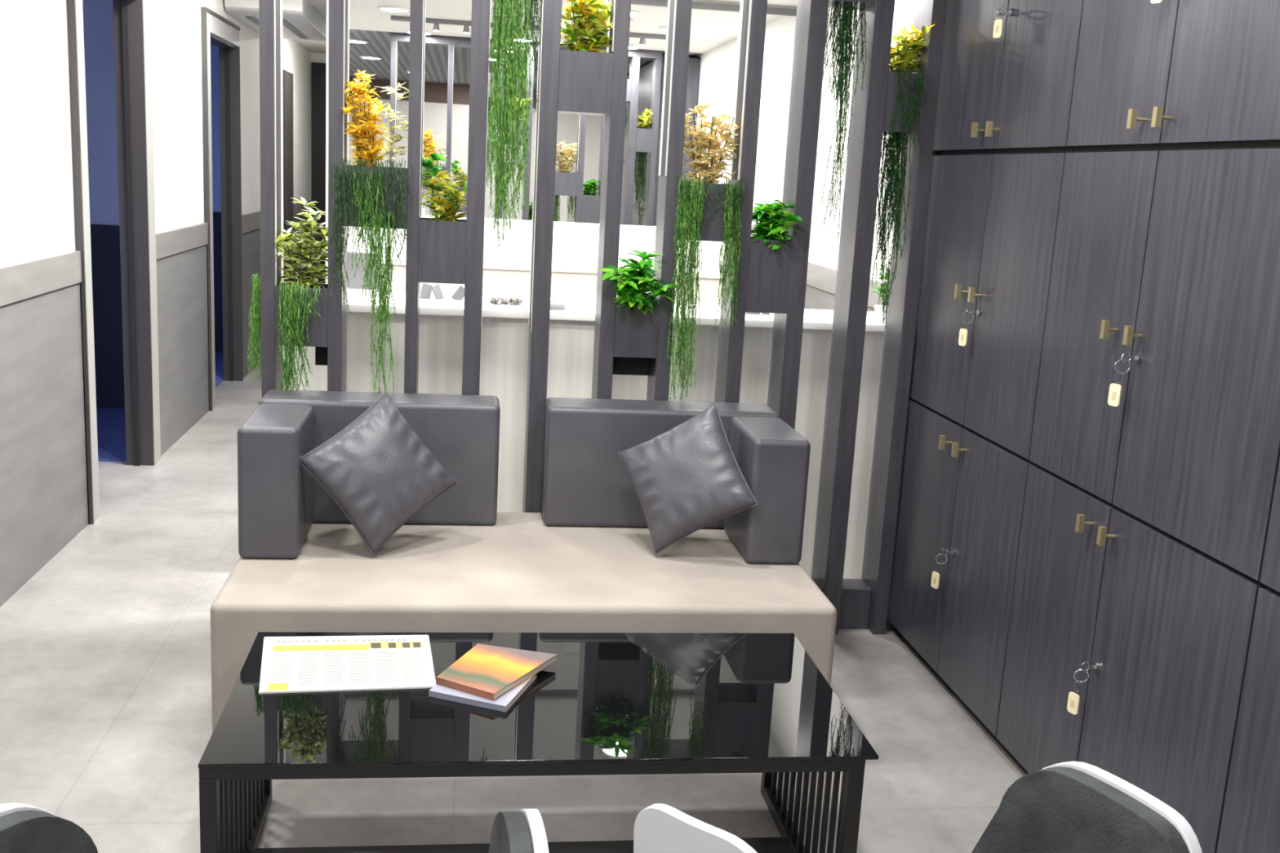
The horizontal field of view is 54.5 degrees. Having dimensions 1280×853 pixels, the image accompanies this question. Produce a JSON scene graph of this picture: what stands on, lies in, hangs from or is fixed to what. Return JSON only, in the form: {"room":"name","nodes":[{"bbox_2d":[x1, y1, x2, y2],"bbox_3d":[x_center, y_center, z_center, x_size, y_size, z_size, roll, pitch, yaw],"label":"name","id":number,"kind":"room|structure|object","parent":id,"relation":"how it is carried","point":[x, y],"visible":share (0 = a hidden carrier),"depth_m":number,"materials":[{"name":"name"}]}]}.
{"room":"waiting room","nodes":[
{"label":"waiting room","id":0,"kind":"room"},
{"bbox_2d":[82,0,221,225],"bbox_3d":[-3.482,-1.264,6.682,1.920,2.450,5.240,1,12,-8],"label":"wall","id":1,"kind":"structure","parent":0,"point":[98,15],"depth_m":6.94,"materials":[{"name":"blue paint"}]},
{"bbox_2d":[89,211,222,408],"bbox_3d":[-3.474,-0.574,6.787,1.800,1.060,5.120,1,12,-8],"label":"wainscot","id":2,"kind":"structure","parent":1,"relation":"attached to","point":[104,238],"depth_m":7.15,"materials":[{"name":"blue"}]},
{"bbox_2d":[0,0,311,266],"bbox_3d":[-2.244,-0.856,5.004,0.080,2.450,14.050,1,12,-8],"label":"wall","id":3,"kind":"structure","parent":0,"point":[37,205],"depth_m":4.74,"materials":[{"name":"white paint"}]},
{"bbox_2d":[0,250,81,308],"bbox_3d":[-1.724,0.070,1.527,0.020,0.122,6.790,1,12,-8],"label":"trim","id":4,"kind":"structure","parent":3,"relation":"attached to","point":[24,280],"depth_m":4.33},
{"bbox_2d":[0,284,88,607],"bbox_3d":[-1.757,0.607,1.635,0.012,0.975,6.790,1,12,-8],"label":"wainscot","id":5,"kind":"object","parent":3,"relation":"attached to","point":[43,484],"depth_m":4.41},
{"bbox_2d":[80,284,89,524],"bbox_3d":[-2.198,-0.084,4.924,0.004,0.975,0.012,1,12,-8],"label":"door frame","id":6,"kind":"structure","parent":3,"relation":"attached to","point":[80,285],"depth_m":4.92,"materials":[{"name":"black"}]},
{"bbox_2d":[66,0,160,524],"bbox_3d":[-2.288,-0.841,5.345,0.130,2.280,1.162,1,12,-8],"label":"door","id":7,"kind":"structure","parent":3,"relation":"in","point":[131,18],"depth_m":5.69,"materials":[{"name":"grey wood"}]},
{"bbox_2d":[155,222,208,261],"bbox_3d":[-2.408,-0.983,6.537,0.020,0.122,1.240,1,12,-8],"label":"trim","id":8,"kind":"structure","parent":3,"relation":"attached to","point":[173,242],"depth_m":6.46,"materials":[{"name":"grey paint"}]},
{"bbox_2d":[155,245,208,456],"bbox_3d":[-2.441,-0.446,6.645,0.012,0.975,1.240,1,12,-8],"label":"wainscot","id":9,"kind":"object","parent":3,"relation":"attached to","point":[181,278],"depth_m":6.59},
{"bbox_2d":[206,245,209,410],"bbox_3d":[-2.514,-0.571,7.242,0.004,0.975,0.012,1,12,-8],"label":"door frame","id":10,"kind":"structure","parent":3,"relation":"attached to","point":[206,246],"depth_m":7.24,"materials":[{"name":"black"}]},
{"bbox_2d":[200,6,243,410],"bbox_3d":[-2.597,-1.317,7.611,0.130,2.280,1.053,1,12,-8],"label":"door","id":11,"kind":"structure","parent":3,"relation":"in","point":[213,25],"depth_m":7.99,"materials":[{"name":"grey"}]},
{"bbox_2d":[241,210,260,234],"bbox_3d":[-2.755,-1.518,9.083,0.020,0.122,1.930,1,12,-8],"label":"trim","id":12,"kind":"structure","parent":3,"relation":"attached to","point":[250,221],"depth_m":8.53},
{"bbox_2d":[241,229,261,378],"bbox_3d":[-2.788,-0.981,9.192,0.012,0.975,1.930,1,12,-8],"label":"wainscot","id":13,"kind":"object","parent":3,"relation":"attached to","point":[251,242],"depth_m":8.56,"materials":[{"name":"grey"}]},
{"bbox_2d":[282,69,293,281],"bbox_3d":[-2.908,-1.808,10.254,0.030,2.160,0.500,1,12,-8],"label":"door","id":14,"kind":"structure","parent":3,"relation":"in","point":[287,77],"depth_m":10.12,"materials":[{"name":"grey"}]},
{"bbox_2d":[293,214,311,279],"bbox_3d":[-3.075,-1.423,11.292,0.012,0.975,1.400,1,12,-8],"label":"trim","id":15,"kind":"structure","parent":3,"relation":"attached to","point":[296,220],"depth_m":11.16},
{"bbox_2d":[293,200,312,217],"bbox_3d":[-3.041,-1.959,11.183,0.020,0.122,1.400,1,12,-8],"label":"trim","id":16,"kind":"structure","parent":3,"relation":"attached to","point":[298,207],"depth_m":10.98,"materials":[{"name":"grey"}]},
{"bbox_2d":[310,52,326,199],"bbox_3d":[-2.497,-2.281,11.963,5.500,2.450,0.100,1,12,-8],"label":"door frame","id":17,"kind":"structure","parent":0,"point":[315,57],"depth_m":11.61,"materials":[{"name":"white"}]},
{"bbox_2d":[311,62,326,283],"bbox_3d":[-2.635,-2.227,11.889,0.990,2.360,0.030,1,12,-8],"label":"door","id":18,"kind":"structure","parent":17,"relation":"in","point":[318,70],"depth_m":11.73,"materials":[{"name":"black wood"}]},
{"bbox_2d":[0,352,1026,852],"bbox_3d":[-1.630,0.405,5.363,5.500,0.106,14.270,1,12,-8],"label":"floor","id":19,"kind":"structure","parent":0,"point":[106,710],"depth_m":3.34,"materials":[{"name":"concrete"}]},
{"bbox_2d":[0,803,97,852],"bbox_3d":[-0.564,0.838,1.300,0.433,0.787,0.386,8,12,23],"label":"dining chair","id":20,"kind":"object","parent":19,"relation":"on","point":[24,828],"visible":1,"depth_m":1.36,"materials":[{"name":"white"}]},
{"bbox_2d":[488,808,549,852],"bbox_3d":[-0.284,0.852,1.584,0.310,0.677,0.366,1,12,-8],"label":"dining chair","id":21,"kind":"object","parent":19,"relation":"on","point":[523,831],"visible":1,"depth_m":1.60,"materials":[{"name":"white"}]},
{"bbox_2d":[210,389,836,733],"bbox_3d":[-0.324,0.383,3.574,1.589,0.798,0.893,1,12,-8],"label":"sofa","id":22,"kind":"object","parent":19,"relation":"on","point":[587,562],"visible":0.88,"depth_m":3.48,"materials":[{"name":"beige fabric"}]},
{"bbox_2d":[300,391,457,555],"bbox_3d":[-0.731,0.127,3.494,0.214,0.421,0.421,12,15,38],"label":"throw pillow","id":23,"kind":"object","parent":22,"relation":"on","point":[377,470],"visible":1,"depth_m":3.44,"materials":[{"name":"grey leather"}]},
{"bbox_2d":[617,402,758,554],"bbox_3d":[0.134,0.150,3.600,0.452,0.431,0.196,6,12,14],"label":"throw pillow","id":24,"kind":"object","parent":22,"relation":"on","point":[687,478],"visible":1,"depth_m":3.55,"materials":[{"name":"grey leather"}]},
{"bbox_2d":[198,631,878,852],"bbox_3d":[-0.220,0.762,2.682,1.271,0.420,0.654,1,12,-8],"label":"coffee table","id":25,"kind":"object","parent":19,"relation":"on","point":[609,703],"visible":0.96,"depth_m":2.51,"materials":[{"name":"black glass"}]},
{"bbox_2d":[258,635,435,693],"bbox_3d":[-0.642,0.514,2.721,0.374,0.004,0.311,1,12,-12],"label":"newspaper","id":26,"kind":"object","parent":25,"relation":"on","point":[313,664],"visible":1,"depth_m":2.70,"materials":[{"name":"white paper"}]},
{"bbox_2d":[370,643,381,648],"bbox_3d":[-0.598,0.496,2.814,0.022,0.001,0.031,0,12,-14],"label":"photo","id":27,"kind":"object","parent":26,"relation":"on","point":[372,645],"depth_m":2.81,"materials":[{"name":"brown paper"}]},
{"bbox_2d":[388,642,395,648],"bbox_3d":[-0.562,0.497,2.820,0.017,0.001,0.031,0,12,-13],"label":"photo","id":28,"kind":"object","parent":26,"relation":"on","point":[391,645],"depth_m":2.82,"materials":[{"name":"brown paper"}]},
{"bbox_2d":[402,642,409,648],"bbox_3d":[-0.532,0.497,2.826,0.017,0.001,0.031,0,12,-13],"label":"photo","id":29,"kind":"object","parent":26,"relation":"on","point":[405,645],"depth_m":2.83,"materials":[{"name":"brown paper"}]},
{"bbox_2d":[413,642,420,647],"bbox_3d":[-0.508,0.497,2.830,0.017,0.001,0.031,0,12,-13],"label":"photo","id":30,"kind":"object","parent":26,"relation":"on","point":[415,644],"depth_m":2.83,"materials":[{"name":"brown paper"}]},
{"bbox_2d":[428,674,537,712],"bbox_3d":[-0.331,0.546,2.626,0.175,0.013,0.193,6,12,14],"label":"magazine","id":31,"kind":"object","parent":25,"relation":"on","point":[502,704],"visible":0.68,"depth_m":2.55,"materials":[{"name":"beige paper"}]},
{"bbox_2d":[435,644,556,700],"bbox_3d":[-0.321,0.520,2.683,0.179,0.015,0.254,9,13,25],"label":"magazine","id":32,"kind":"object","parent":31,"relation":"on","point":[488,672],"visible":1,"depth_m":2.65,"materials":[{"name":"orange paper"}]},
{"bbox_2d":[251,836,795,852],"bbox_3d":[-0.226,0.969,2.601,1.187,0.012,0.350,1,12,-8],"label":"shelf","id":33,"kind":"object","parent":25,"relation":"attached to","point":[787,844],"depth_m":2.74,"materials":[{"name":"grey"}]},
{"bbox_2d":[359,253,722,305],"bbox_3d":[-0.356,-0.383,6.819,2.310,1.005,0.420,1,12,-8],"label":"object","id":34,"kind":"object","parent":19,"relation":"on","point":[508,277],"visible":0.18,"depth_m":6.53,"materials":[{"name":"white"}]},
{"bbox_2d":[381,253,722,278],"bbox_3d":[-0.330,-0.862,6.722,2.310,0.025,0.420,1,12,-8],"label":"countertop","id":35,"kind":"structure","parent":34,"relation":"on","point":[488,263],"depth_m":6.59,"materials":[{"name":"white"}]},
{"bbox_2d":[283,290,884,578],"bbox_3d":[-0.129,0.042,4.785,2.410,1.005,0.460,1,12,-8],"label":"reception desk","id":36,"kind":"object","parent":19,"relation":"on","point":[504,331],"depth_m":4.53,"materials":[{"name":"beige wood"}]},
{"bbox_2d":[346,248,379,298],"bbox_3d":[-1.017,-0.563,4.568,0.120,0.170,0.120,1,12,-8],"label":"monitor","id":37,"kind":"object","parent":36,"relation":"on","point":[354,282],"visible":0.46,"depth_m":4.54,"materials":[{"name":"grey plastic"}]},
{"bbox_2d":[419,283,464,304],"bbox_3d":[-0.713,-0.482,4.508,0.180,0.069,0.070,1,12,-8],"label":"card holder","id":38,"kind":"object","parent":36,"relation":"on","point":[458,296],"visible":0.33,"depth_m":4.50,"materials":[{"name":"white plastic"}]},
{"bbox_2d":[488,296,524,308],"bbox_3d":[-0.483,-0.452,4.496,0.127,0.040,0.066,1,12,-8],"label":"tray","id":39,"kind":"object","parent":36,"relation":"on","point":[495,302],"visible":1,"depth_m":4.47,"materials":[{"name":"white plastic"}]},
{"bbox_2d":[550,299,565,310],"bbox_3d":[-0.309,-0.442,4.504,0.084,0.034,0.060,1,12,-8],"label":"computer mouse","id":40,"kind":"object","parent":36,"relation":"on","point":[554,304],"visible":0.71,"depth_m":4.49,"materials":[{"name":"grey plastic"}]},
{"bbox_2d":[346,290,884,332],"bbox_3d":[-0.103,-0.435,4.688,2.410,0.030,0.460,1,12,-8],"label":"countertop","id":41,"kind":"structure","parent":36,"relation":"on","point":[575,309],"depth_m":4.52,"materials":[{"name":"white"}]},
{"bbox_2d":[745,311,773,318],"bbox_3d":[0.434,-0.426,4.640,0.160,0.028,0.080,1,12,-8],"label":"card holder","id":42,"kind":"object","parent":36,"relation":"on","point":[748,314],"visible":0.32,"depth_m":4.61,"materials":[{"name":"white plastic"}]},
{"bbox_2d":[872,262,890,321],"bbox_3d":[0.937,-0.512,4.720,0.122,0.219,0.118,1,12,-8],"label":"potted plant","id":43,"kind":"object","parent":36,"relation":"on","point":[878,315],"visible":0.26,"depth_m":4.71,"materials":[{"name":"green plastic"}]},
{"bbox_2d":[258,0,947,634],"bbox_3d":[-0.126,-0.528,3.959,2.069,2.449,0.170,1,12,-8],"label":"partition","id":44,"kind":"object","parent":19,"relation":"on","point":[771,281],"depth_m":3.90,"materials":[{"name":"laminate"}]},
{"bbox_2d":[245,273,262,382],"bbox_3d":[-1.183,-0.294,3.830,0.075,0.350,0.102,1,12,-8],"label":"hanging fern","id":45,"kind":"object","parent":44,"relation":"hanging from","point":[256,315],"visible":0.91,"depth_m":3.82,"materials":[{"name":"green plant"}]},
{"bbox_2d":[268,196,328,288],"bbox_3d":[-1.038,-0.557,3.845,0.225,0.299,0.232,1,12,-8],"label":"plant","id":46,"kind":"object","parent":44,"relation":"on","point":[311,263],"visible":0.91,"depth_m":3.83,"materials":[{"name":"green plant"}]},
{"bbox_2d":[275,280,321,391],"bbox_3d":[-1.040,-0.208,3.787,0.155,0.467,0.063,1,12,-8],"label":"hanging fern","id":47,"kind":"object","parent":44,"relation":"hanging from","point":[289,344],"visible":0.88,"depth_m":3.76,"materials":[{"name":"green plant"}]},
{"bbox_2d":[322,155,414,393],"bbox_3d":[-0.823,-0.424,3.769,0.275,0.772,0.072,1,12,-8],"label":"hanging fern","id":48,"kind":"object","parent":44,"relation":"hanging from","point":[384,290],"visible":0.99,"depth_m":3.73,"materials":[{"name":"green plant"}]},
{"bbox_2d":[341,69,408,166],"bbox_3d":[-0.804,-0.915,3.764,0.238,0.311,0.198,1,12,-8],"label":"flowering plant","id":49,"kind":"object","parent":44,"relation":"on","point":[367,148],"visible":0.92,"depth_m":3.75,"materials":[{"name":"yellow plant"}]},
{"bbox_2d":[422,153,447,180],"bbox_3d":[-0.651,-0.803,3.883,0.104,0.101,0.095,-4,13,-31],"label":"leafy plant","id":50,"kind":"object","parent":44,"relation":"in","point":[428,164],"visible":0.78,"depth_m":3.87,"materials":[{"name":"green plant"}]},
{"bbox_2d":[420,169,466,221],"bbox_3d":[-0.602,-0.701,3.843,0.198,0.184,0.208,10,13,30],"label":"croton","id":51,"kind":"object","parent":44,"relation":"on","point":[447,208],"visible":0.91,"depth_m":3.81,"materials":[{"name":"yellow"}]},
{"bbox_2d":[485,0,541,248],"bbox_3d":[-0.376,-1.015,3.730,0.184,0.974,0.111,1,12,-11],"label":"hanging fern","id":52,"kind":"object","parent":44,"relation":"hanging from","point":[506,6],"visible":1,"depth_m":3.72,"materials":[{"name":"green plant"}]},
{"bbox_2d":[560,0,633,53],"bbox_3d":[-0.159,-1.224,3.818,0.276,0.218,0.214,-3,13,-28],"label":"croton","id":53,"kind":"object","parent":44,"relation":"on","point":[591,37],"visible":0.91,"depth_m":3.78,"materials":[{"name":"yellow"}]},
{"bbox_2d":[595,249,676,318],"bbox_3d":[-0.011,-0.447,3.910,0.272,0.215,0.256,1,12,-8],"label":"leafy plant","id":54,"kind":"object","parent":44,"relation":"in","point":[632,289],"visible":0.99,"depth_m":3.87,"materials":[{"name":"green plant"}]},
{"bbox_2d":[666,173,745,402],"bbox_3d":[0.198,-0.401,3.918,0.243,0.769,0.075,1,12,-8],"label":"hanging fern","id":55,"kind":"object","parent":44,"relation":"hanging from","point":[692,190],"visible":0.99,"depth_m":3.88,"materials":[{"name":"green plant"}]},
{"bbox_2d":[681,101,739,183],"bbox_3d":[0.214,-0.881,3.926,0.249,0.282,0.206,1,12,-8],"label":"flowering plant","id":56,"kind":"object","parent":44,"relation":"on","point":[699,156],"visible":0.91,"depth_m":3.91,"materials":[{"name":"beige plant"}]},
{"bbox_2d":[751,200,802,248],"bbox_3d":[0.421,-0.642,3.971,0.181,0.170,0.237,1,12,-8],"label":"leafy plant","id":57,"kind":"object","parent":44,"relation":"in","point":[771,217],"visible":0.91,"depth_m":3.94,"materials":[{"name":"green plant"}]},
{"bbox_2d":[818,0,867,238],"bbox_3d":[0.632,-1.031,3.934,0.160,0.875,0.133,1,12,-8],"label":"hanging fern","id":58,"kind":"object","parent":44,"relation":"hanging from","point":[844,44],"visible":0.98,"depth_m":3.90,"materials":[{"name":"green plant"}]},
{"bbox_2d":[870,66,927,329],"bbox_3d":[0.803,-0.719,3.995,0.150,0.832,0.196,0,12,-14],"label":"hanging fern","id":59,"kind":"object","parent":44,"relation":"hanging from","point":[891,194],"visible":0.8,"depth_m":4.00,"materials":[{"name":"green plant"}]},
{"bbox_2d":[888,23,937,73],"bbox_3d":[0.848,-1.181,3.955,0.178,0.186,0.226,-3,13,-29],"label":"croton","id":60,"kind":"object","parent":44,"relation":"on","point":[905,51],"visible":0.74,"depth_m":3.91,"materials":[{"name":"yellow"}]},
{"bbox_2d":[633,803,757,852],"bbox_3d":[0.138,0.832,1.794,0.346,0.677,0.284,12,15,38],"label":"dining chair","id":61,"kind":"object","parent":19,"relation":"on","point":[660,828],"visible":1,"depth_m":1.64,"materials":[{"name":"white plastic"}]},
{"bbox_2d":[885,150,937,631],"bbox_3d":[1.068,-0.475,4.091,0.314,2.420,0.016,1,12,-8],"label":"end panel","id":62,"kind":"object","parent":19,"relation":"on","point":[890,627],"visible":0.11,"depth_m":4.30,"materials":[{"name":"laminate"}]},
{"bbox_2d":[887,399,1035,737],"bbox_3d":[1.069,0.384,3.790,0.351,0.786,0.917,1,12,-8],"label":"base cabinet","id":63,"kind":"object","parent":19,"relation":"on","point":[962,492],"visible":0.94,"depth_m":3.68,"materials":[{"name":"black wood"}]},
{"bbox_2d":[930,547,951,589],"bbox_3d":[0.900,0.426,3.740,0.029,0.137,0.060,-7,15,-40],"label":"keys","id":64,"kind":"object","parent":63,"relation":"attached to","point":[935,576],"visible":1,"depth_m":3.75,"materials":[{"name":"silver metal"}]},
{"bbox_2d":[971,761,1202,852],"bbox_3d":[0.439,0.842,1.536,0.356,0.792,0.386,-3,13,-29],"label":"dining chair","id":65,"kind":"object","parent":19,"relation":"on","point":[1068,806],"visible":1,"depth_m":1.56,"materials":[{"name":"white"}]},
{"bbox_2d":[995,464,1267,852],"bbox_3d":[1.195,0.577,2.870,0.351,0.786,0.972,1,12,-8],"label":"base cabinet","id":66,"kind":"object","parent":19,"relation":"on","point":[1165,625],"visible":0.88,"depth_m":2.75,"materials":[{"name":"black wood"}]},
{"bbox_2d":[1066,662,1095,715],"bbox_3d":[1.018,0.607,2.883,0.051,0.137,0.027,13,15,40],"label":"keys","id":67,"kind":"object","parent":66,"relation":"attached to","point":[1073,699],"visible":1,"depth_m":2.89,"materials":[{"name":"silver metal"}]},
{"bbox_2d":[1216,586,1279,852],"bbox_3d":[1.318,0.767,1.969,0.351,0.786,0.878,1,12,-8],"label":"base cabinet","id":68,"kind":"object","parent":19,"relation":"on","point":[1251,817],"visible":0.92,"depth_m":2.29,"materials":[{"name":"black wood"}]},
{"bbox_2d":[292,0,797,53],"bbox_3d":[-1.882,-2.686,7.699,5.500,0.100,8.410,1,12,-8],"label":"ceiling","id":69,"kind":"structure","parent":0,"point":[317,46],"depth_m":8.16,"materials":[{"name":"white paint"}]},
{"bbox_2d":[224,0,326,41],"bbox_3d":[-2.388,-2.729,8.353,0.460,0.127,1.750,1,12,-8],"label":"air conditioner","id":70,"kind":"object","parent":69,"relation":"attached to","point":[301,20],"visible":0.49,"depth_m":7.83,"materials":[{"name":"white plastic"}]},
{"bbox_2d":[325,0,796,290],"bbox_3d":[-0.449,-1.157,6.974,2.550,2.450,0.120,1,12,-8],"label":"wall","id":71,"kind":"structure","parent":0,"point":[573,243],"depth_m":6.93,"materials":[{"name":"white paint"}]},
{"bbox_2d":[349,0,410,168],"bbox_3d":[-1.390,-1.830,6.630,0.312,0.866,0.021,1,12,-8],"label":"wall mirror","id":72,"kind":"object","parent":71,"relation":"attached to","point":[380,39],"depth_m":6.60,"materials":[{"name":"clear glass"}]},
{"bbox_2d":[422,0,471,219],"bbox_3d":[-1.043,-1.704,6.704,0.241,1.149,0.021,1,12,-8],"label":"wall mirror","id":73,"kind":"object","parent":71,"relation":"attached to","point":[447,51],"depth_m":6.68,"materials":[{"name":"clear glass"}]},
{"bbox_2d":[484,0,539,222],"bbox_3d":[-0.695,-1.706,6.751,0.260,1.177,0.021,1,12,-8],"label":"wall mirror","id":74,"kind":"object","parent":71,"relation":"attached to","point":[525,216],"depth_m":6.80,"materials":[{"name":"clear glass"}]},
{"bbox_2d":[553,113,604,226],"bbox_3d":[-0.339,-1.414,6.861,0.257,0.598,0.021,1,12,-8],"label":"wall mirror","id":75,"kind":"object","parent":71,"relation":"attached to","point":[580,137],"depth_m":6.86,"materials":[{"name":"clear glass"}]},
{"bbox_2d":[619,0,667,229],"bbox_3d":[0.020,-1.712,6.848,0.203,1.225,0.021,1,12,-8],"label":"wall mirror","id":76,"kind":"object","parent":71,"relation":"attached to","point":[647,31],"depth_m":6.85,"materials":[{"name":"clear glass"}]},
{"bbox_2d":[684,1,740,143],"bbox_3d":[0.393,-1.939,6.851,0.266,0.752,0.021,1,12,-8],"label":"wall mirror","id":77,"kind":"object","parent":71,"relation":"attached to","point":[714,27],"depth_m":6.83,"materials":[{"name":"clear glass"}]},
{"bbox_2d":[752,7,796,212],"bbox_3d":[0.748,-1.755,6.938,0.168,1.107,0.021,1,12,-8],"label":"wall mirror","id":78,"kind":"object","parent":71,"relation":"attached to","point":[780,23],"depth_m":6.93,"materials":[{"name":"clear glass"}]},
{"bbox_2d":[806,0,915,308],"bbox_3d":[1.102,-0.770,5.478,0.120,2.450,14.050,1,12,-8],"label":"wall","id":79,"kind":"structure","parent":0,"point":[824,247],"depth_m":6.21,"materials":[{"name":"white paint"}]},
{"bbox_2d":[804,284,875,311],"bbox_3d":[0.974,-0.085,5.785,0.012,0.975,2.880,1,12,-8],"label":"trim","id":80,"kind":"structure","parent":79,"relation":"attached to","point":[815,299],"depth_m":6.31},
{"bbox_2d":[806,262,888,307],"bbox_3d":[0.999,-0.627,5.675,0.020,0.112,2.880,1,12,-8],"label":"trim","id":81,"kind":"structure","parent":79,"relation":"attached to","point":[820,277],"depth_m":6.14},
{"bbox_2d":[894,628,1029,774],"bbox_3d":[1.269,1.068,2.529,0.283,0.041,3.695,1,12,-8],"label":"baseboard","id":82,"kind":"structure","parent":79,"relation":"attached to","point":[926,664],"depth_m":3.69,"materials":[{"name":"black wood"}]},
{"bbox_2d":[908,150,1073,460],"bbox_3d":[1.111,-0.386,3.634,0.351,0.802,0.917,1,12,-8],"label":"upper cabinet","id":83,"kind":"object","parent":79,"relation":"attached to","point":[992,217],"visible":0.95,"depth_m":3.52,"materials":[{"name":"black wood"}]},
{"bbox_2d":[958,307,977,346],"bbox_3d":[0.942,-0.288,3.587,0.048,0.114,0.026,12,14,37],"label":"keys","id":84,"kind":"object","parent":83,"relation":"attached to","point":[962,340],"visible":1,"depth_m":3.59,"materials":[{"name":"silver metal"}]},
{"bbox_2d":[933,0,1084,153],"bbox_3d":[1.155,-1.175,3.474,0.351,0.812,0.917,1,12,-8],"label":"upper cabinet","id":85,"kind":"object","parent":79,"relation":"attached to","point":[1012,91],"visible":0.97,"depth_m":3.43,"materials":[{"name":"black wood"}]},
{"bbox_2d":[992,7,1009,38],"bbox_3d":[0.991,-1.109,3.412,0.041,0.082,0.024,7,12,18],"label":"keys","id":86,"kind":"object","parent":85,"relation":"attached to","point":[998,23],"visible":1,"depth_m":3.41,"materials":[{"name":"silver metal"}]},
{"bbox_2d":[1029,144,1279,581],"bbox_3d":[1.237,-0.193,2.714,0.351,0.802,0.972,1,12,-8],"label":"upper cabinet","id":87,"kind":"object","parent":79,"relation":"attached to","point":[1167,258],"visible":0.98,"depth_m":2.60,"materials":[{"name":"black wood"}]},
{"bbox_2d":[1107,351,1136,406],"bbox_3d":[1.058,-0.104,2.737,0.048,0.124,0.026,12,14,37],"label":"keys","id":88,"kind":"object","parent":87,"relation":"attached to","point":[1115,389],"visible":1,"depth_m":2.75,"materials":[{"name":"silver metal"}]},
{"bbox_2d":[1066,0,1279,150],"bbox_3d":[1.280,-0.982,2.554,0.351,0.812,0.972,1,12,-8],"label":"upper cabinet","id":89,"kind":"object","parent":79,"relation":"attached to","point":[1168,73],"visible":0.98,"depth_m":2.61,"materials":[{"name":"black wood"}]},
{"bbox_2d":[1150,0,1163,4],"bbox_3d":[1.097,-0.935,2.605,0.053,0.090,0.028,14,16,42],"label":"keys","id":90,"kind":"object","parent":89,"relation":"attached to","point":[1154,2],"visible":1,"depth_m":2.62,"materials":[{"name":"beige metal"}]},
{"bbox_2d":[1259,457,1279,592],"bbox_3d":[1.360,-0.004,1.813,0.351,0.802,0.878,1,12,-8],"label":"upper cabinet","id":91,"kind":"object","parent":79,"relation":"attached to","point":[1270,572],"visible":1,"depth_m":2.26,"materials":[{"name":"black wood"}]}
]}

